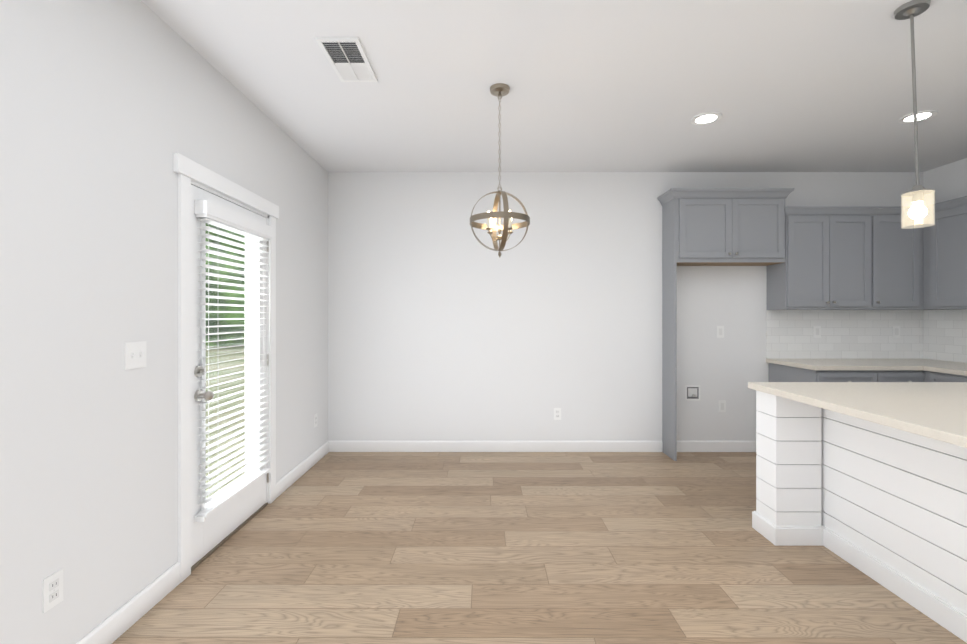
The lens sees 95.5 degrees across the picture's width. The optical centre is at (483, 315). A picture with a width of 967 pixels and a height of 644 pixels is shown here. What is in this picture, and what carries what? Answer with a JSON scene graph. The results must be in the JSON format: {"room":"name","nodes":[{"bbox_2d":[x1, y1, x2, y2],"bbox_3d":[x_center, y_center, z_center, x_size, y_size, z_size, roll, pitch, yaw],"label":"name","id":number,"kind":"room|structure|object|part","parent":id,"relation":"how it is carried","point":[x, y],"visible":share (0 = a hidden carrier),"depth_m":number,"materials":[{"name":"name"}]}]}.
{"room":"kitchen","nodes":[
{"label":"kitchen","id":0,"kind":"room"},
{"bbox_2d":[0,0,327,643],"bbox_3d":[-1.603,-0.034,0.474,0.150,2.740,7.667,0,0,0],"label":"wall","id":1,"kind":"structure","parent":0,"point":[108,108],"depth_m":1.77,"materials":[{"name":"white paint"}]},
{"bbox_2d":[43,568,62,612],"bbox_3d":[-1.523,0.973,1.555,0.008,0.116,0.070,0,0,0],"label":"outlet","id":2,"kind":"object","parent":1,"relation":"attached to","point":[52,590],"visible":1,"depth_m":1.55,"materials":[{"name":"white plastic"}]},
{"bbox_2d":[76,562,179,643],"bbox_3d":[-1.522,1.282,-0.568,0.014,0.108,5.520,0,0,0],"label":"baseboard","id":3,"kind":"structure","parent":1,"relation":"attached to","point":[114,626],"depth_m":1.90,"materials":[{"name":"white wood"}]},
{"bbox_2d":[124,341,145,369],"bbox_3d":[-1.518,0.173,1.924,0.017,0.116,0.116,0,0,0],"label":"light switch","id":4,"kind":"object","parent":1,"relation":"attached to","point":[134,355],"visible":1,"depth_m":1.91,"materials":[{"name":"white plastic"}]},
{"bbox_2d":[173,153,278,582],"bbox_3d":[-1.593,0.267,2.692,0.185,2.136,1.065,0,0,0],"label":"door frame","id":5,"kind":"structure","parent":1,"relation":"attached to","point":[187,170],"depth_m":2.25,"materials":[{"name":"white wood"}]},
{"bbox_2d":[191,503,267,571],"bbox_3d":[-1.613,1.328,2.692,0.184,0.014,0.819,0,0,0],"label":"patio door sill","id":6,"kind":"object","parent":1,"relation":"attached to","point":[208,554],"visible":0.21,"depth_m":2.60,"materials":[{"name":"beige metal"}]},
{"bbox_2d":[191,185,268,566],"bbox_3d":[-1.518,0.316,2.696,0.134,2.006,0.823,0,0,0],"label":"patio door","id":7,"kind":"structure","parent":1,"relation":"in","point":[214,529],"depth_m":2.43,"materials":[{"name":"white"}]},
{"bbox_2d":[206,224,254,505],"bbox_3d":[-1.553,0.251,2.691,0.006,1.626,0.583,0,0,0],"label":"window","id":8,"kind":"structure","parent":7,"relation":"attached to","point":[229,352],"depth_m":2.69,"materials":[{"name":"clear glass"}]},
{"bbox_3d":[-1.491,0.325,2.715,0.079,1.710,0.785,0,0,0],"label":"patio door hardware","id":9,"kind":"part","parent":7,"relation":"part of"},
{"bbox_2d":[194,200,272,521],"bbox_3d":[-1.495,0.238,2.684,0.069,1.703,0.727,0,0,0],"label":"door blinds","id":10,"kind":"object","parent":7,"relation":"attached to","point":[212,213],"visible":0.96,"depth_m":2.60,"materials":[{"name":"white plastic"}]},
{"bbox_2d":[276,441,331,497],"bbox_3d":[-1.517,1.280,3.742,0.016,0.108,1.099,0,0,0],"label":"baseboard","id":11,"kind":"structure","parent":1,"relation":"attached to","point":[285,482],"depth_m":3.64,"materials":[{"name":"white wood"}]},
{"bbox_2d":[314,413,316,427],"bbox_3d":[-1.521,0.950,3.980,0.008,0.116,0.070,0,0,0],"label":"outlet","id":12,"kind":"object","parent":1,"relation":"attached to","point":[315,420],"visible":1,"depth_m":3.97,"materials":[{"name":"white plastic"}]},
{"bbox_2d":[112,452,966,643],"bbox_3d":[1.389,1.396,0.472,6.133,0.120,7.967,0,0,0],"label":"floor","id":13,"kind":"structure","parent":0,"point":[495,548],"depth_m":2.34,"materials":[{"name":"brown wood"}]},
{"bbox_2d":[769,364,888,381],"bbox_3d":[3.074,0.897,3.987,0.566,0.874,0.629,0,0,0],"label":"base cabinet","id":14,"kind":"object","parent":13,"relation":"on","point":[777,372],"depth_m":3.69,"materials":[{"name":"grey wood"}]},
{"bbox_2d":[766,360,964,371],"bbox_3d":[3.536,0.439,3.981,1.540,0.038,0.640,0,0,0],"label":"countertop","id":15,"kind":"structure","parent":14,"relation":"on","point":[812,365],"depth_m":3.85,"materials":[{"name":"beige stone"}]},
{"bbox_2d":[752,390,966,642],"bbox_3d":[2.520,0.898,0.517,1.658,0.876,4.500,0,0,0],"label":"kitchen island","id":16,"kind":"object","parent":13,"relation":"on","point":[869,479],"depth_m":2.25,"materials":[{"name":"white wood"}]},
{"bbox_2d":[748,382,966,449],"bbox_3d":[2.525,0.441,0.507,1.708,0.038,4.540,0,0,0],"label":"island countertop","id":17,"kind":"structure","parent":16,"relation":"on","point":[937,411],"depth_m":2.18,"materials":[{"name":"beige stone"}]},
{"bbox_2d":[889,368,924,381],"bbox_3d":[3.517,0.897,3.987,0.556,0.874,0.629,0,0,0],"label":"base cabinet","id":18,"kind":"object","parent":13,"relation":"on","point":[895,374],"depth_m":3.67,"materials":[{"name":"grey wood"}]},
{"bbox_2d":[925,364,966,375],"bbox_3d":[3.985,0.440,2.448,0.640,0.038,2.425,0,0,0],"label":"countertop","id":19,"kind":"structure","parent":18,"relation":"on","point":[936,367],"depth_m":3.55,"materials":[{"name":"beige stone"}]},
{"bbox_2d":[925,368,966,381],"bbox_3d":[3.991,0.898,3.405,0.629,0.874,0.572,0,0,0],"label":"base cabinet","id":20,"kind":"object","parent":13,"relation":"on","point":[930,376],"depth_m":3.51,"materials":[{"name":"grey wood"}]},
{"bbox_2d":[141,0,966,171],"bbox_3d":[1.389,-1.464,0.471,6.133,0.120,7.967,0,0,0],"label":"ceiling","id":21,"kind":"structure","parent":0,"point":[778,85],"depth_m":2.64,"materials":[{"name":"white paint"}]},
{"bbox_2d":[315,37,377,81],"bbox_3d":[-0.740,-1.398,2.417,0.216,0.015,0.405,0,0,0],"label":"ceiling vent","id":22,"kind":"object","parent":21,"relation":"in","point":[347,58],"visible":1,"depth_m":2.39,"materials":[{"name":"white metal"}]},
{"bbox_2d":[470,83,529,257],"bbox_3d":[0.101,-0.881,2.717,0.373,1.048,0.373,0,0,0],"label":"chandelier","id":23,"kind":"object","parent":21,"relation":"hanging from","point":[500,90],"visible":1,"depth_m":2.69,"materials":[{"name":"silver metal"}]},
{"bbox_3d":[0.101,-1.067,2.717,0.016,0.572,0.016,0,0,0],"label":"chain","id":24,"kind":"part","parent":23,"relation":"part of","materials":[{"name":"silver metal"}]},
{"bbox_2d":[691,112,721,124],"bbox_3d":[1.584,-1.401,3.125,0.198,0.008,0.198,0,0,0],"label":"recessed light","id":25,"kind":"object","parent":21,"relation":"in","point":[705,118],"visible":0.98,"depth_m":3.12,"materials":[{"name":"white plastic"}]},
{"bbox_2d":[894,0,934,228],"bbox_3d":[1.963,-0.906,2.002,0.143,0.998,0.122,0,0,0],"label":"pendant light","id":26,"kind":"object","parent":21,"relation":"hanging from","point":[911,10],"visible":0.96,"depth_m":2.00,"materials":[{"name":"white glass"}]},
{"bbox_3d":[1.980,-0.478,2.002,0.062,0.077,0.062,0,0,0],"label":"bulb","id":27,"kind":"part","parent":26,"relation":"part of","materials":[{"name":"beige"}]},
{"bbox_3d":[1.980,-0.482,2.002,0.110,0.151,0.110,0,0,0],"label":"lamp shade","id":28,"kind":"part","parent":26,"relation":"part of","materials":[{"name":"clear glass"}]},
{"bbox_2d":[898,110,937,123],"bbox_3d":[3.061,-1.401,3.098,0.198,0.008,0.198,0,0,0],"label":"recessed light","id":29,"kind":"object","parent":21,"relation":"in","point":[921,116],"visible":0.96,"depth_m":3.09,"materials":[{"name":"white plastic"}]},
{"bbox_2d":[328,172,922,440],"bbox_3d":[1.393,-0.036,4.380,6.133,2.740,0.150,0,0,0],"label":"wall","id":30,"kind":"structure","parent":0,"point":[444,324],"depth_m":4.31,"materials":[{"name":"white paint"}]},
{"bbox_2d":[332,441,755,451],"bbox_3d":[0.629,1.280,4.299,4.306,0.108,0.016,0,0,0],"label":"baseboard","id":31,"kind":"structure","parent":30,"relation":"attached to","point":[337,446],"depth_m":4.29,"materials":[{"name":"white wood"}]},
{"bbox_2d":[554,408,560,419],"bbox_3d":[0.725,0.964,4.302,0.070,0.116,0.008,0,0,0],"label":"outlet","id":32,"kind":"object","parent":30,"relation":"attached to","point":[557,413],"visible":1,"depth_m":4.30,"materials":[{"name":"white plastic"}]},
{"bbox_2d":[685,385,699,400],"bbox_3d":[2.049,0.757,4.287,0.150,0.150,0.036,0,0,0],"label":"outlet box","id":33,"kind":"object","parent":30,"relation":"attached to","point":[692,392],"visible":1,"depth_m":4.30,"materials":[{"name":"white"}]},
{"bbox_2d":[661,188,740,267],"bbox_3d":[2.050,-0.820,4.155,0.556,0.664,0.294,0,0,0],"label":"upper cabinet","id":34,"kind":"object","parent":30,"relation":"attached to","point":[701,226],"depth_m":4.02,"materials":[{"name":"grey wood"}]},
{"bbox_2d":[717,326,723,337],"bbox_3d":[2.321,0.159,4.301,0.070,0.116,0.008,0,0,0],"label":"outlet","id":35,"kind":"object","parent":30,"relation":"attached to","point":[720,331],"visible":1,"depth_m":4.30,"materials":[{"name":"white plastic"}]},
{"bbox_2d":[719,400,725,411],"bbox_3d":[2.339,0.889,4.301,0.070,0.116,0.008,0,0,0],"label":"outlet","id":36,"kind":"object","parent":30,"relation":"attached to","point":[722,405],"visible":1,"depth_m":4.30,"materials":[{"name":"white plastic"}]},
{"bbox_2d":[729,188,788,267],"bbox_3d":[2.490,-0.820,4.154,0.556,0.664,0.294,0,0,0],"label":"upper cabinet","id":37,"kind":"object","parent":30,"relation":"attached to","point":[764,213],"depth_m":4.02,"materials":[{"name":"grey wood"}]},
{"bbox_2d":[766,207,840,311],"bbox_3d":[2.995,-0.523,4.154,0.446,0.934,0.294,0,0,0],"label":"upper cabinet","id":38,"kind":"object","parent":30,"relation":"attached to","point":[811,280],"depth_m":4.02,"materials":[{"name":"grey wood"}]},
{"bbox_2d":[841,207,880,311],"bbox_3d":[3.359,-0.523,4.154,0.514,0.934,0.294,0,0,0],"label":"upper cabinet","id":39,"kind":"object","parent":30,"relation":"attached to","point":[866,294],"depth_m":4.02,"materials":[{"name":"grey wood"}]},
{"bbox_2d":[881,206,924,311],"bbox_3d":[3.732,-0.523,4.153,0.504,0.934,0.294,0,0,0],"label":"upper cabinet","id":40,"kind":"object","parent":30,"relation":"attached to","point":[902,250],"depth_m":4.02,"materials":[{"name":"grey wood"}]},
{"bbox_2d":[923,158,966,309],"bbox_3d":[4.380,-0.034,0.469,0.150,2.740,7.667,0,0,0],"label":"wall","id":41,"kind":"structure","parent":0,"point":[947,182],"depth_m":4.08,"materials":[{"name":"white paint"}]},
{"bbox_2d":[766,310,966,362],"bbox_3d":[3.536,0.184,2.769,1.540,0.474,3.065,0,0,0],"label":"backsplash","id":42,"kind":"structure","parent":41,"relation":"attached to","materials":[{"name":"tile"}]},
{"bbox_2d":[925,196,966,311],"bbox_3d":[4.159,-0.523,3.747,0.294,0.934,0.555,0,0,0],"label":"upper cabinet","id":43,"kind":"object","parent":41,"relation":"attached to","point":[946,240],"depth_m":3.82,"materials":[{"name":"grey wood"}]},
{"label":"outside","id":44,"kind":"structure","parent":0,"visible":0},
{"bbox_2d":[206,345,244,497],"bbox_3d":[-40.806,1.521,-0.122,78.232,0.330,120.000,0,0,0],"label":"lawn","id":45,"kind":"structure","parent":44,"point":[213,359],"depth_m":7.91,"materials":[{"name":"green plant"}]},
{"bbox_2d":[206,223,244,345],"bbox_3d":[-14.338,-4.798,26.564,26.520,14.111,23.031,0,0,0],"label":"trees","id":46,"kind":"object","parent":45,"relation":"on","point":[225,308],"depth_m":20.90,"materials":[{"name":"green plant"}]}
]}

